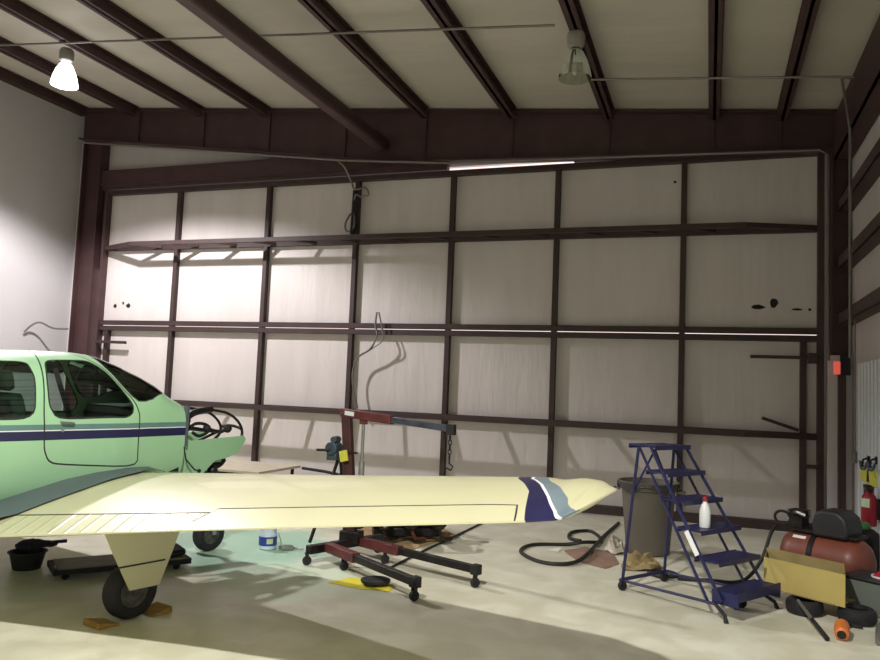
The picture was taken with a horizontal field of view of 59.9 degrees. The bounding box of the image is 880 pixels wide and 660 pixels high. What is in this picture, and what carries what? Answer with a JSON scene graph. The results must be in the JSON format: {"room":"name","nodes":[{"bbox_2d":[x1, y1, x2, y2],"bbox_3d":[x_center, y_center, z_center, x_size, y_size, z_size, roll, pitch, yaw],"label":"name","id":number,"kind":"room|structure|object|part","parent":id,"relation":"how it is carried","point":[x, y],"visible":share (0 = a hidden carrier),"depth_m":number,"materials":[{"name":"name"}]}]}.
{"room":"aircraft hangar","nodes":[
{"label":"aircraft hangar","id":0,"kind":"room"},
{"bbox_2d":[0,80,84,410],"bbox_3d":[-11.142,-1.782,8.987,0.150,8.000,17.200,1,-5,19],"label":"wall","id":1,"kind":"structure","parent":0,"point":[41,148],"depth_m":16.14,"materials":[{"name":"white paint"}]},
{"bbox_2d":[23,321,68,331],"bbox_3d":[-8.263,-0.042,16.023,0.846,0.251,0.082,5,-5,-33],"label":"loose wire","id":2,"kind":"object","parent":1,"relation":"attached to","point":[31,325],"visible":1,"depth_m":15.98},
{"bbox_2d":[0,513,879,659],"bbox_3d":[-3.906,2.419,6.216,16.050,0.200,18.100,1,-5,19],"label":"floor","id":3,"kind":"structure","parent":0,"point":[237,599],"depth_m":6.87,"materials":[{"name":"paint"}]},
{"bbox_2d":[7,548,47,570],"bbox_3d":[-4.201,2.336,7.764,0.368,0.175,0.368,1,-5,19],"label":"tub","id":4,"kind":"object","parent":3,"relation":"on","point":[21,560],"visible":0.89,"depth_m":7.66,"materials":[{"name":"black plastic"}]},
{"bbox_2d":[15,538,66,550],"bbox_3d":[-4.086,2.195,7.792,0.461,0.103,0.298,2,-4,0],"label":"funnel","id":5,"kind":"object","parent":4,"relation":"on","point":[27,544],"visible":1,"depth_m":7.74,"materials":[{"name":"black plastic"}]},
{"bbox_2d":[63,144,110,410],"bbox_3d":[-7.768,-0.611,16.674,0.580,7.100,0.300,1,-5,19],"label":"steel column","id":6,"kind":"structure","parent":3,"relation":"on","point":[96,158],"depth_m":16.73,"materials":[{"name":"brown metal"}]},
{"bbox_2d":[83,618,120,629],"bbox_3d":[-2.703,2.333,6.107,0.220,0.046,0.198,-1,-5,35],"label":"chock","id":7,"kind":"object","parent":3,"relation":"on","point":[96,623],"visible":1,"depth_m":6.05,"materials":[{"name":"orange wood"}]},
{"bbox_2d":[47,543,191,579],"bbox_3d":[-3.284,2.368,7.855,1.310,0.197,0.490,5,-5,-33],"label":"mechanic creeper","id":8,"kind":"object","parent":3,"relation":"on","point":[65,567],"visible":0.73,"depth_m":7.61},
{"bbox_3d":[-3.285,2.387,7.853,1.310,0.050,0.490,5,-5,-33],"label":"frame","id":9,"kind":"part","parent":8,"relation":"part of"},
{"bbox_2d":[142,602,171,616],"bbox_3d":[-2.429,2.373,6.490,0.220,0.046,0.198,-1,-5,35],"label":"chock","id":10,"kind":"object","parent":3,"relation":"on","point":[157,608],"visible":0.79,"depth_m":6.47,"materials":[{"name":"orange wood"}]},
{"bbox_2d":[217,459,300,473],"bbox_3d":[-3.278,2.474,12.188,1.650,0.640,1.250,1,-5,19],"label":"work table","id":11,"kind":"object","parent":3,"relation":"on","point":[230,466],"visible":0.33,"depth_m":12.01,"materials":[{"name":"beige laminate"}]},
{"bbox_2d":[259,529,281,549],"bbox_3d":[-2.015,2.483,9.120,0.298,0.262,0.216,2,-4,4],"label":"plastic bucket","id":12,"kind":"object","parent":3,"relation":"on","point":[267,537],"visible":0.85,"depth_m":9.03,"materials":[{"name":"plastic"}]},
{"bbox_2d":[278,544,302,550],"bbox_3d":[-1.774,2.593,9.091,0.293,0.079,0.075,4,-5,-20],"label":"spray nozzle","id":13,"kind":"object","parent":3,"relation":"on","point":[283,547],"visible":1,"depth_m":9.05,"materials":[{"name":"metal"}]},
{"bbox_2d":[0,350,617,618],"bbox_3d":[-4.734,0.882,5.954,11.060,2.732,7.763,-1,-5,35],"label":"aeroplane","id":14,"kind":"object","parent":3,"relation":"on","point":[125,465],"visible":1,"depth_m":6.25,"materials":[{"name":"green paint"}]},
{"bbox_3d":[-3.364,0.872,6.898,0.040,0.102,0.137,-1,-5,35],"label":"door handle","id":15,"kind":"part","parent":14,"relation":"part of","materials":[{"name":"metal"}]},
{"bbox_3d":[-3.408,0.752,7.301,0.509,1.070,1.020,-1,-5,35],"label":"cabin door","id":16,"kind":"part","parent":14,"relation":"part of","materials":[{"name":"green paint"}]},
{"bbox_3d":[-3.258,1.001,8.025,0.900,0.450,0.530,-1,-5,35],"label":"instrument panel","id":17,"kind":"part","parent":14,"relation":"part of","materials":[{"name":"black plastic"}]},
{"bbox_3d":[-2.447,1.849,6.273,0.015,0.538,0.750,-1,-5,35],"label":"gear door","id":18,"kind":"part","parent":14,"relation":"part of","materials":[{"name":"beige paint"}]},
{"bbox_2d":[328,578,396,590],"bbox_3d":[-0.776,2.549,7.675,0.680,0.007,0.380,1,-5,19],"label":"cloth","id":19,"kind":"object","parent":3,"relation":"on","point":[350,582],"visible":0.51,"depth_m":7.62,"materials":[{"name":"yellow fabric"}]},
{"bbox_2d":[361,575,390,585],"bbox_3d":[-0.646,2.514,7.653,0.296,0.040,0.296,1,-5,19],"label":"pad","id":20,"kind":"object","parent":19,"relation":"on","point":[374,580],"visible":1,"depth_m":7.59,"materials":[{"name":"black rubber"}]},
{"bbox_2d":[302,408,481,600],"bbox_3d":[-0.702,1.753,8.358,1.152,1.709,2.541,6,-5,-38],"label":"engine hoist","id":21,"kind":"object","parent":3,"relation":"on","point":[349,537],"visible":0.98,"depth_m":8.50,"materials":[{"name":"metal"}]},
{"bbox_3d":[-1.425,1.687,9.105,0.525,0.071,0.037,0,-5,25],"label":"push handle","id":22,"kind":"part","parent":21,"relation":"part of","materials":[{"name":"metal"}]},
{"bbox_3d":[-0.901,1.347,8.871,0.036,0.604,0.075,3,-4,-5],"label":"ram rod","id":23,"kind":"part","parent":21,"relation":"part of","materials":[{"name":"metal"}]},
{"bbox_3d":[-0.591,2.379,7.628,0.075,0.075,1.260,6,-5,-36],"label":"leg","id":24,"kind":"part","parent":21,"relation":"part of","materials":[{"name":"metal"}]},
{"bbox_3d":[-0.080,2.438,8.129,1.246,0.075,0.075,-2,-6,42],"label":"leg","id":25,"kind":"part","parent":21,"relation":"part of","materials":[{"name":"metal"}]},
{"bbox_3d":[0.109,1.248,8.089,0.090,0.488,0.080,1,-5,19],"label":"hook chain","id":26,"kind":"part","parent":21,"relation":"part of","materials":[{"name":"black metal"}]},
{"bbox_2d":[358,527,453,548],"bbox_3d":[-0.528,2.758,10.304,1.400,0.008,1.920,1,-5,19],"label":"cardboard sheet","id":27,"kind":"object","parent":3,"relation":"on","point":[406,542],"visible":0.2,"depth_m":9.89,"materials":[{"name":"cardboard"}]},
{"bbox_2d":[370,525,452,540],"bbox_3d":[-0.479,2.492,10.016,1.467,0.401,1.261,3,-4,-11],"label":"engine","id":28,"kind":"object","parent":27,"relation":"on","point":[418,532],"visible":0.23,"depth_m":9.85,"materials":[{"name":"metal"}]},
{"bbox_2d":[391,524,480,566],"bbox_3d":[0.089,2.754,10.012,0.040,0.027,3.862,1,-5,21],"label":"cord","id":29,"kind":"object","parent":3,"relation":"on","point":[470,528],"visible":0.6,"depth_m":9.68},
{"bbox_2d":[548,547,562,551],"bbox_3d":[1.509,2.795,9.735,0.171,0.011,0.286,-1,-6,40],"label":"paper scrap","id":30,"kind":"object","parent":3,"relation":"on","point":[558,549],"visible":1,"depth_m":9.69,"materials":[{"name":"white paper"}]},
{"bbox_2d":[519,521,619,565],"bbox_3d":[1.793,2.829,10.417,0.946,0.092,3.360,1,-5,19],"label":"air hose","id":31,"kind":"object","parent":3,"relation":"on","point":[577,541],"visible":1,"depth_m":9.95,"materials":[{"name":"black rubber"}]},
{"bbox_2d":[564,547,618,568],"bbox_3d":[1.907,2.772,9.380,0.818,0.036,0.913,6,-6,-41],"label":"paper","id":32,"kind":"object","parent":3,"relation":"on","point":[599,558],"visible":0.9,"depth_m":9.32,"materials":[{"name":"paper"}]},
{"bbox_2d":[604,535,623,553],"bbox_3d":[2.293,2.765,9.925,0.270,0.155,0.800,1,-5,19],"label":"plastic bag","id":33,"kind":"object","parent":3,"relation":"on","point":[614,545],"visible":1,"depth_m":9.71,"materials":[{"name":"white plastic"}]},
{"bbox_2d":[621,550,661,570],"bbox_3d":[2.393,2.701,9.007,0.470,0.155,0.730,1,-5,19],"label":"scrap","id":34,"kind":"object","parent":3,"relation":"on","point":[635,560],"visible":0.96,"depth_m":8.96,"materials":[{"name":"beige paper"}]},
{"bbox_2d":[613,477,685,556],"bbox_3d":[2.674,2.398,9.802,0.798,0.915,0.798,5,-5,-30],"label":"trash can","id":35,"kind":"object","parent":3,"relation":"on","point":[649,514],"visible":0.77,"depth_m":9.53,"materials":[{"name":"grey plastic"}]},
{"bbox_3d":[3.070,2.067,9.692,0.098,0.046,0.175,1,-5,19],"label":"handle","id":36,"kind":"part","parent":35,"relation":"part of","materials":[{"name":"grey plastic"}]},
{"bbox_2d":[647,570,678,578],"bbox_3d":[2.507,2.722,8.505,0.314,0.044,0.282,4,-5,-23],"label":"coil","id":37,"kind":"object","parent":3,"relation":"on","point":[658,575],"visible":0.4,"depth_m":8.43,"materials":[{"name":"black rubber"}]},
{"bbox_2d":[618,443,780,623],"bbox_3d":[2.576,1.940,7.629,0.940,1.508,1.334,6,-6,-38],"label":"ladder","id":38,"kind":"object","parent":3,"relation":"on","point":[735,596],"visible":1,"depth_m":7.52,"materials":[{"name":"blue metal"}]},
{"bbox_3d":[2.158,2.595,8.072,0.780,0.030,0.035,6,-6,-38],"label":"rail","id":39,"kind":"part","parent":38,"relation":"part of","materials":[{"name":"blue metal"}]},
{"bbox_3d":[2.198,2.542,7.415,0.028,0.058,1.081,6,-5,-36],"label":"rail","id":40,"kind":"part","parent":38,"relation":"part of","materials":[{"name":"blue metal"}]},
{"bbox_3d":[2.792,2.602,7.886,0.028,0.058,1.081,6,-6,-40],"label":"rail","id":41,"kind":"part","parent":38,"relation":"part of","materials":[{"name":"blue metal"}]},
{"bbox_2d":[699,496,710,527],"bbox_3d":[2.585,1.772,7.445,0.103,0.300,0.103,1,-5,19],"label":"bottle","id":42,"kind":"object","parent":38,"relation":"on","point":[704,513],"visible":1,"depth_m":7.41,"materials":[{"name":"white plastic"}]},
{"bbox_2d":[677,524,777,583],"bbox_3d":[3.182,2.447,8.339,1.132,0.636,0.207,3,-4,-4],"label":"air hose","id":43,"kind":"object","parent":3,"relation":"on","point":[775,526],"visible":0.75,"depth_m":8.32,"materials":[{"name":"rubber"}]},
{"bbox_2d":[785,595,823,617],"bbox_3d":[3.470,2.628,7.266,0.330,0.140,0.330,1,-5,19],"label":"tire","id":44,"kind":"object","parent":3,"relation":"on","point":[815,608],"depth_m":7.15,"materials":[{"name":"black rubber"}]},
{"bbox_2d":[764,547,854,607],"bbox_3d":[3.561,2.406,7.478,0.380,0.325,0.991,5,-5,-34],"label":"cardboard box","id":45,"kind":"object","parent":44,"relation":"on","point":[817,579],"visible":0.89,"depth_m":7.36,"materials":[{"name":"yellow cardboard"}]},
{"bbox_3d":[3.647,2.422,7.646,0.006,0.325,0.810,5,-5,-34],"label":"panel","id":46,"kind":"part","parent":45,"relation":"part of","materials":[{"name":"cardboard"}]},
{"bbox_3d":[3.555,2.564,7.466,0.380,0.006,0.810,5,-5,-34],"label":"panel","id":47,"kind":"part","parent":45,"relation":"part of","materials":[{"name":"cardboard"}]},
{"bbox_2d":[796,599,829,640],"bbox_3d":[3.295,2.563,6.761,0.044,0.178,0.664,2,-4,5],"label":"tool","id":48,"kind":"object","parent":3,"relation":"on","point":[824,635],"visible":1,"depth_m":6.66,"materials":[{"name":"metal"}]},
{"bbox_2d":[773,508,876,597],"bbox_3d":[4.089,2.353,8.164,0.543,0.887,1.036,6,-6,-39],"label":"air compressor","id":49,"kind":"object","parent":3,"relation":"on","point":[835,534],"visible":0.73,"depth_m":7.95,"materials":[{"name":"orange paint"}]},
{"bbox_3d":[4.126,2.159,8.141,0.300,0.030,0.720,6,-5,-38],"label":"deck plate","id":50,"kind":"part","parent":49,"relation":"part of","materials":[{"name":"metal"}]},
{"bbox_3d":[4.115,2.428,8.121,0.518,0.518,0.940,6,-5,-38],"label":"tank","id":51,"kind":"part","parent":49,"relation":"part of","materials":[{"name":"red metal"}]},
{"bbox_3d":[4.198,2.045,8.062,0.360,0.280,0.380,6,-5,-38],"label":"motor","id":52,"kind":"part","parent":49,"relation":"part of","materials":[{"name":"black plastic"}]},
{"bbox_2d":[829,149,847,354],"bbox_3d":[6.045,0.174,11.527,0.265,5.880,0.260,1,-5,19],"label":"steel column","id":53,"kind":"structure","parent":3,"relation":"on","point":[838,169],"depth_m":11.61,"materials":[{"name":"brown metal"}]},
{"bbox_2d":[827,355,852,510],"bbox_3d":[5.898,1.734,11.257,0.330,2.720,0.040,1,-5,19],"label":"panel","id":54,"kind":"object","parent":3,"relation":"on","point":[832,379],"visible":0.5,"depth_m":11.26,"materials":[{"name":"grey metal"}]},
{"bbox_2d":[837,374,845,508],"bbox_3d":[5.869,1.774,11.147,0.100,2.620,0.100,1,-5,19],"label":"steel post","id":55,"kind":"object","parent":3,"relation":"on","point":[841,403],"visible":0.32,"depth_m":11.12,"materials":[{"name":"brown metal"}]},
{"bbox_2d":[833,355,850,374],"bbox_3d":[5.877,0.511,11.157,0.215,0.300,0.090,1,-5,19],"label":"warning light","id":56,"kind":"object","parent":55,"relation":"attached to","point":[842,367],"visible":0.88,"depth_m":11.11,"materials":[{"name":"plastic"}]},
{"bbox_2d":[834,619,862,640],"bbox_3d":[3.547,2.583,6.662,0.150,0.138,0.568,-1,-6,40],"label":"plug","id":57,"kind":"object","parent":3,"relation":"on","point":[841,626],"visible":1,"depth_m":6.48,"materials":[{"name":"plastic"}]},
{"bbox_2d":[837,603,877,626],"bbox_3d":[3.842,2.625,7.029,0.330,0.140,0.330,1,-5,19],"label":"tire","id":58,"kind":"object","parent":3,"relation":"on","point":[857,614],"depth_m":6.92,"materials":[{"name":"black rubber"}]},
{"bbox_2d":[845,569,879,617],"bbox_3d":[4.184,2.549,7.362,0.420,0.350,0.440,5,-5,-33],"label":"tote","id":59,"kind":"object","parent":3,"relation":"on","point":[860,586],"visible":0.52,"depth_m":7.29,"materials":[{"name":"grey plastic"}]},
{"bbox_3d":[4.190,2.389,7.374,0.420,0.030,0.440,5,-5,-33],"label":"lid","id":60,"kind":"part","parent":59,"relation":"part of","materials":[{"name":"black plastic"}]},
{"bbox_2d":[871,571,879,578],"bbox_3d":[4.248,2.323,7.295,0.221,0.090,0.221,1,-5,19],"label":"funnel","id":61,"kind":"object","parent":59,"relation":"on","point":[875,575],"visible":1,"depth_m":7.28,"materials":[{"name":"red plastic"}]},
{"bbox_2d":[862,529,879,571],"bbox_3d":[4.675,2.535,8.509,0.360,0.610,0.320,1,-5,19],"label":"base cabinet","id":62,"kind":"object","parent":3,"relation":"on","point":[873,541],"visible":0.23,"depth_m":8.33,"materials":[{"name":"metal"}]},
{"bbox_2d":[861,521,870,529],"bbox_3d":[4.686,2.184,8.526,0.241,0.075,0.244,1,-5,19],"label":"hose","id":63,"kind":"object","parent":62,"relation":"on","point":[865,525],"visible":0.47,"depth_m":8.42,"materials":[{"name":"green rubber"}]},
{"bbox_2d":[875,623,879,645],"bbox_3d":[3.894,2.643,6.689,0.792,0.054,0.200,6,-6,-43],"label":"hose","id":64,"kind":"object","parent":3,"relation":"on","point":[877,630],"visible":1,"depth_m":6.52,"materials":[{"name":"grey plastic"}]},
{"bbox_2d":[0,0,879,109],"bbox_3d":[-3.638,-4.921,6.686,15.750,1.528,17.320,1,-5,19],"label":"ceiling","id":65,"kind":"structure","parent":0,"point":[631,38],"depth_m":11.34,"materials":[{"name":"metal"}]},
{"bbox_2d":[0,66,87,115],"bbox_3d":[-10.569,-5.497,8.885,0.180,0.204,16.720,1,-5,19],"label":"beam","id":66,"kind":"structure","parent":65,"relation":"attached to","point":[7,76],"depth_m":15.63,"materials":[{"name":"red metal"}]},
{"bbox_2d":[0,36,139,116],"bbox_3d":[-9.255,-5.357,8.409,0.180,0.204,16.720,1,-5,19],"label":"beam","id":67,"kind":"structure","parent":65,"relation":"attached to","point":[18,53],"depth_m":14.68,"materials":[{"name":"red metal"}]},
{"bbox_2d":[0,0,204,116],"bbox_3d":[-7.686,-5.189,7.840,0.180,0.204,16.720,1,-5,19],"label":"beam","id":68,"kind":"structure","parent":65,"relation":"attached to","point":[18,9],"depth_m":13.01,"materials":[{"name":"red metal"}]},
{"bbox_2d":[50,47,77,89],"bbox_3d":[-6.231,-4.377,12.703,0.428,0.630,0.418,1,-5,19],"label":"lamp","id":69,"kind":"object","parent":68,"relation":"hanging from","point":[64,77],"visible":1,"depth_m":12.62,"materials":[{"name":"white plastic"}]},
{"bbox_2d":[76,0,270,117],"bbox_3d":[-6.212,-5.032,7.306,0.180,0.204,16.720,1,-5,19],"label":"beam","id":70,"kind":"structure","parent":65,"relation":"attached to","point":[107,9],"depth_m":12.52,"materials":[{"name":"red metal"}]},
{"bbox_2d":[176,0,387,150],"bbox_3d":[-3.843,-4.465,6.499,0.240,0.805,16.810,1,-5,19],"label":"beam","id":71,"kind":"structure","parent":65,"relation":"attached to","point":[211,12],"depth_m":10.76,"materials":[{"name":"red metal"}]},
{"bbox_2d":[297,0,428,118],"bbox_3d":[-3.057,-4.695,6.162,0.180,0.204,16.720,1,-5,19],"label":"beam","id":72,"kind":"structure","parent":65,"relation":"attached to","point":[321,10],"depth_m":11.55,"materials":[{"name":"red metal"}]},
{"bbox_2d":[78,108,836,165],"bbox_3d":[-0.800,-3.814,14.354,15.093,1.928,0.280,1,-5,19],"label":"beam","id":73,"kind":"structure","parent":65,"relation":"attached to","point":[447,135],"depth_m":13.80,"materials":[{"name":"red metal"}]},
{"bbox_2d":[81,142,829,360],"bbox_3d":[-0.982,-1.813,13.961,14.587,4.363,0.120,1,-5,19],"label":"conduit pipe","id":74,"kind":"object","parent":73,"relation":"attached to","point":[797,150],"visible":1,"depth_m":12.69,"materials":[{"name":"grey metal"}]},
{"bbox_2d":[337,161,368,233],"bbox_3d":[-1.664,-2.515,14.521,0.642,1.367,0.248,3,-4,-3],"label":"hanging cable","id":75,"kind":"object","parent":74,"relation":"hanging from","point":[354,197],"visible":1,"depth_m":14.54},
{"bbox_2d":[420,0,516,118],"bbox_3d":[-1.508,-4.529,5.601,0.180,0.204,16.720,1,-5,19],"label":"beam","id":76,"kind":"structure","parent":65,"relation":"attached to","point":[441,12],"depth_m":11.07,"materials":[{"name":"red metal"}]},
{"bbox_2d":[558,0,613,119],"bbox_3d":[0.079,-4.360,5.026,0.180,0.204,16.720,1,-5,19],"label":"beam","id":77,"kind":"structure","parent":65,"relation":"attached to","point":[572,11],"depth_m":10.68,"materials":[{"name":"red metal"}]},
{"bbox_2d":[558,30,591,78],"bbox_3d":[1.742,-3.538,9.814,0.428,0.630,0.418,1,-5,19],"label":"lamp","id":78,"kind":"object","parent":77,"relation":"hanging from","point":[575,38],"visible":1,"depth_m":9.72,"materials":[{"name":"clear glass"}]},
{"bbox_3d":[1.736,-3.386,9.802,0.090,0.235,0.090,1,-5,19],"label":"bulb","id":79,"kind":"part","parent":78,"relation":"part of","materials":[{"name":"white glass"}]},
{"bbox_2d":[708,0,724,120],"bbox_3d":[1.657,-4.191,4.454,0.180,0.204,16.720,1,-5,19],"label":"beam","id":80,"kind":"structure","parent":65,"relation":"attached to","point":[715,7],"depth_m":9.96,"materials":[{"name":"red metal"}]},
{"bbox_2d":[776,0,820,120],"bbox_3d":[2.596,-4.091,4.114,0.180,0.204,16.720,1,-5,19],"label":"beam","id":81,"kind":"structure","parent":65,"relation":"attached to","point":[808,12],"depth_m":9.67,"materials":[{"name":"red metal"}]},
{"bbox_3d":[-4.616,-4.861,6.727,0.180,0.204,16.720,1,-5,19],"label":"roof purlin","id":82,"kind":"structure","parent":65,"relation":"attached to","visible":0},
{"bbox_2d":[0,24,554,45],"bbox_3d":[-3.577,-4.381,11.447,10.703,0.972,0.036,1,-5,19],"label":"conduit pipe","id":83,"kind":"object","parent":82,"relation":"attached to","point":[536,25],"visible":1,"depth_m":10.78,"materials":[{"name":"grey metal"}]},
{"bbox_2d":[62,122,826,508],"bbox_3d":[-0.922,-0.877,14.516,15.450,7.860,0.120,1,-5,19],"label":"wall","id":84,"kind":"structure","parent":0,"point":[121,157],"depth_m":16.29,"materials":[{"name":"white metal"}]},
{"bbox_2d":[98,191,105,268],"bbox_3d":[-7.362,-2.243,16.783,0.140,1.800,0.080,1,-5,19],"label":"trim","id":85,"kind":"structure","parent":84,"relation":"attached to","point":[104,191],"depth_m":16.76,"materials":[{"name":"brown metal"}]},
{"bbox_2d":[100,158,597,190],"bbox_3d":[-0.652,-3.181,14.437,14.330,0.420,0.200,1,-5,19],"label":"header beam","id":86,"kind":"structure","parent":84,"relation":"attached to","point":[278,169],"depth_m":15.53,"materials":[{"name":"red metal"}]},
{"bbox_2d":[93,154,824,531],"bbox_3d":[-0.802,0.016,13.983,14.155,5.970,0.590,1,-5,19],"label":"door","id":87,"kind":"structure","parent":84,"relation":"in","point":[733,247],"depth_m":13.54,"materials":[{"name":"white metal"}]},
{"bbox_3d":[-7.010,0.255,16.243,0.791,0.070,0.055,1,-5,19],"label":"latch rod","id":88,"kind":"part","parent":87,"relation":"part of","materials":[{"name":"brown metal"}]},
{"bbox_2d":[352,312,383,408],"bbox_3d":[-1.349,0.564,14.156,0.656,1.808,0.079,0,-5,25],"label":"cable","id":89,"kind":"object","parent":87,"relation":"hanging from","point":[372,345],"visible":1,"depth_m":14.15,"materials":[{"name":"rubber"}]},
{"bbox_3d":[-0.734,0.046,14.175,14.155,0.095,0.119,1,-5,19],"label":"hinge rail","id":90,"kind":"part","parent":87,"relation":"part of","materials":[{"name":"brown metal"}]},
{"bbox_3d":[-0.730,-0.069,14.183,14.155,0.095,0.119,1,-5,19],"label":"hinge rail","id":91,"kind":"part","parent":87,"relation":"part of","materials":[{"name":"brown metal"}]},
{"bbox_3d":[-0.618,-2.897,14.388,14.155,0.090,0.139,1,-5,19],"label":"rail","id":92,"kind":"part","parent":87,"relation":"part of","materials":[{"name":"brown metal"}]},
{"bbox_3d":[-0.859,2.936,13.937,14.155,0.140,0.159,1,-5,19],"label":"rail","id":93,"kind":"part","parent":87,"relation":"part of","materials":[{"name":"brown metal"}]},
{"bbox_3d":[5.260,1.455,11.795,0.538,0.213,0.050,1,-4,13],"label":"latch rod","id":94,"kind":"part","parent":87,"relation":"part of","materials":[{"name":"brown metal"}]},
{"bbox_3d":[5.362,0.423,11.863,1.000,0.050,0.050,1,-5,19],"label":"latch rod","id":95,"kind":"part","parent":87,"relation":"part of","materials":[{"name":"brown metal"}]},
{"bbox_2d":[852,114,879,514],"bbox_3d":[3.534,-0.879,3.728,0.150,6.600,17.200,1,-5,19],"label":"wall","id":96,"kind":"structure","parent":0,"point":[866,274],"depth_m":10.53,"materials":[{"name":"white metal"}]},
{"bbox_2d":[852,321,856,462],"bbox_3d":[5.746,0.782,10.572,0.055,2.100,0.090,1,-5,19],"label":"conduit pipe","id":97,"kind":"object","parent":96,"relation":"attached to","point":[854,453],"visible":0.8,"depth_m":10.55,"materials":[{"name":"grey metal"}]},
{"bbox_2d":[834,15,879,159],"bbox_3d":[3.360,-3.619,3.759,0.250,0.670,16.640,1,-5,19],"label":"beam","id":98,"kind":"structure","parent":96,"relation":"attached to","point":[863,91],"depth_m":9.77,"materials":[{"name":"red metal"}]},
{"bbox_2d":[591,76,853,357],"bbox_3d":[3.776,-1.670,10.497,3.471,4.015,0.087,1,-5,19],"label":"conduit pipe","id":99,"kind":"object","parent":98,"relation":"attached to","point":[740,77],"visible":0.94,"depth_m":10.02,"materials":[{"name":"grey metal"}]},
{"bbox_2d":[838,138,879,211],"bbox_3d":[3.348,-2.572,3.669,0.195,0.170,16.640,1,-5,19],"label":"beam","id":100,"kind":"structure","parent":96,"relation":"attached to","point":[868,173],"depth_m":9.91,"materials":[{"name":"red metal"}]},
{"bbox_2d":[838,212,879,267],"bbox_3d":[3.313,-1.715,3.604,0.195,0.170,16.640,1,-5,19],"label":"beam","id":101,"kind":"structure","parent":96,"relation":"attached to","point":[868,239],"depth_m":9.84,"materials":[{"name":"red metal"}]},
{"bbox_2d":[838,287,879,325],"bbox_3d":[3.278,-0.857,3.539,0.195,0.173,16.640,1,-5,19],"label":"beam","id":102,"kind":"structure","parent":96,"relation":"attached to","point":[868,306],"depth_m":9.72,"materials":[{"name":"red metal"}]},
{"bbox_2d":[859,456,869,469],"bbox_3d":[5.355,1.676,9.583,0.117,0.182,0.401,1,-5,19],"label":"wall hook","id":103,"kind":"object","parent":96,"relation":"attached to","point":[862,462],"visible":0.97,"depth_m":9.61,"materials":[{"name":"metal"}]},
{"bbox_2d":[857,359,879,534],"bbox_3d":[3.092,1.070,2.931,0.090,2.560,16.060,1,-5,19],"label":"wall panel","id":104,"kind":"object","parent":96,"relation":"attached to","point":[868,373],"depth_m":9.72,"materials":[{"name":"grey metal"}]},
{"bbox_2d":[860,467,876,486],"bbox_3d":[5.410,1.837,9.632,0.043,0.190,0.900,1,-5,19],"label":"sign","id":105,"kind":"object","parent":96,"relation":"attached to","point":[869,477],"visible":0.82,"depth_m":9.48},
{"bbox_2d":[863,484,873,493],"bbox_3d":[5.322,2.042,9.470,0.095,0.230,0.230,1,-5,19],"label":"box","id":106,"kind":"object","parent":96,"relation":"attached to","point":[864,485],"visible":0.31,"depth_m":9.45,"materials":[{"name":"black plastic"}]},
{"bbox_2d":[861,487,879,526],"bbox_3d":[5.107,2.091,9.046,0.215,0.450,0.300,1,-5,19],"label":"fire extinguisher","id":107,"kind":"object","parent":96,"relation":"attached to","point":[870,506],"visible":0.89,"depth_m":8.97,"materials":[{"name":"red metal"}]},
{"bbox_3d":[5.074,1.887,9.012,0.060,0.050,0.180,1,-5,19],"label":"valve lever","id":108,"kind":"part","parent":107,"relation":"part of","materials":[{"name":"black metal"}]},
{"bbox_2d":[866,456,877,471],"bbox_3d":[5.191,1.604,9.115,0.117,0.182,0.401,1,-5,19],"label":"wall hook","id":109,"kind":"object","parent":96,"relation":"attached to","point":[869,463],"visible":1,"depth_m":9.14,"materials":[{"name":"metal"}]}
]}

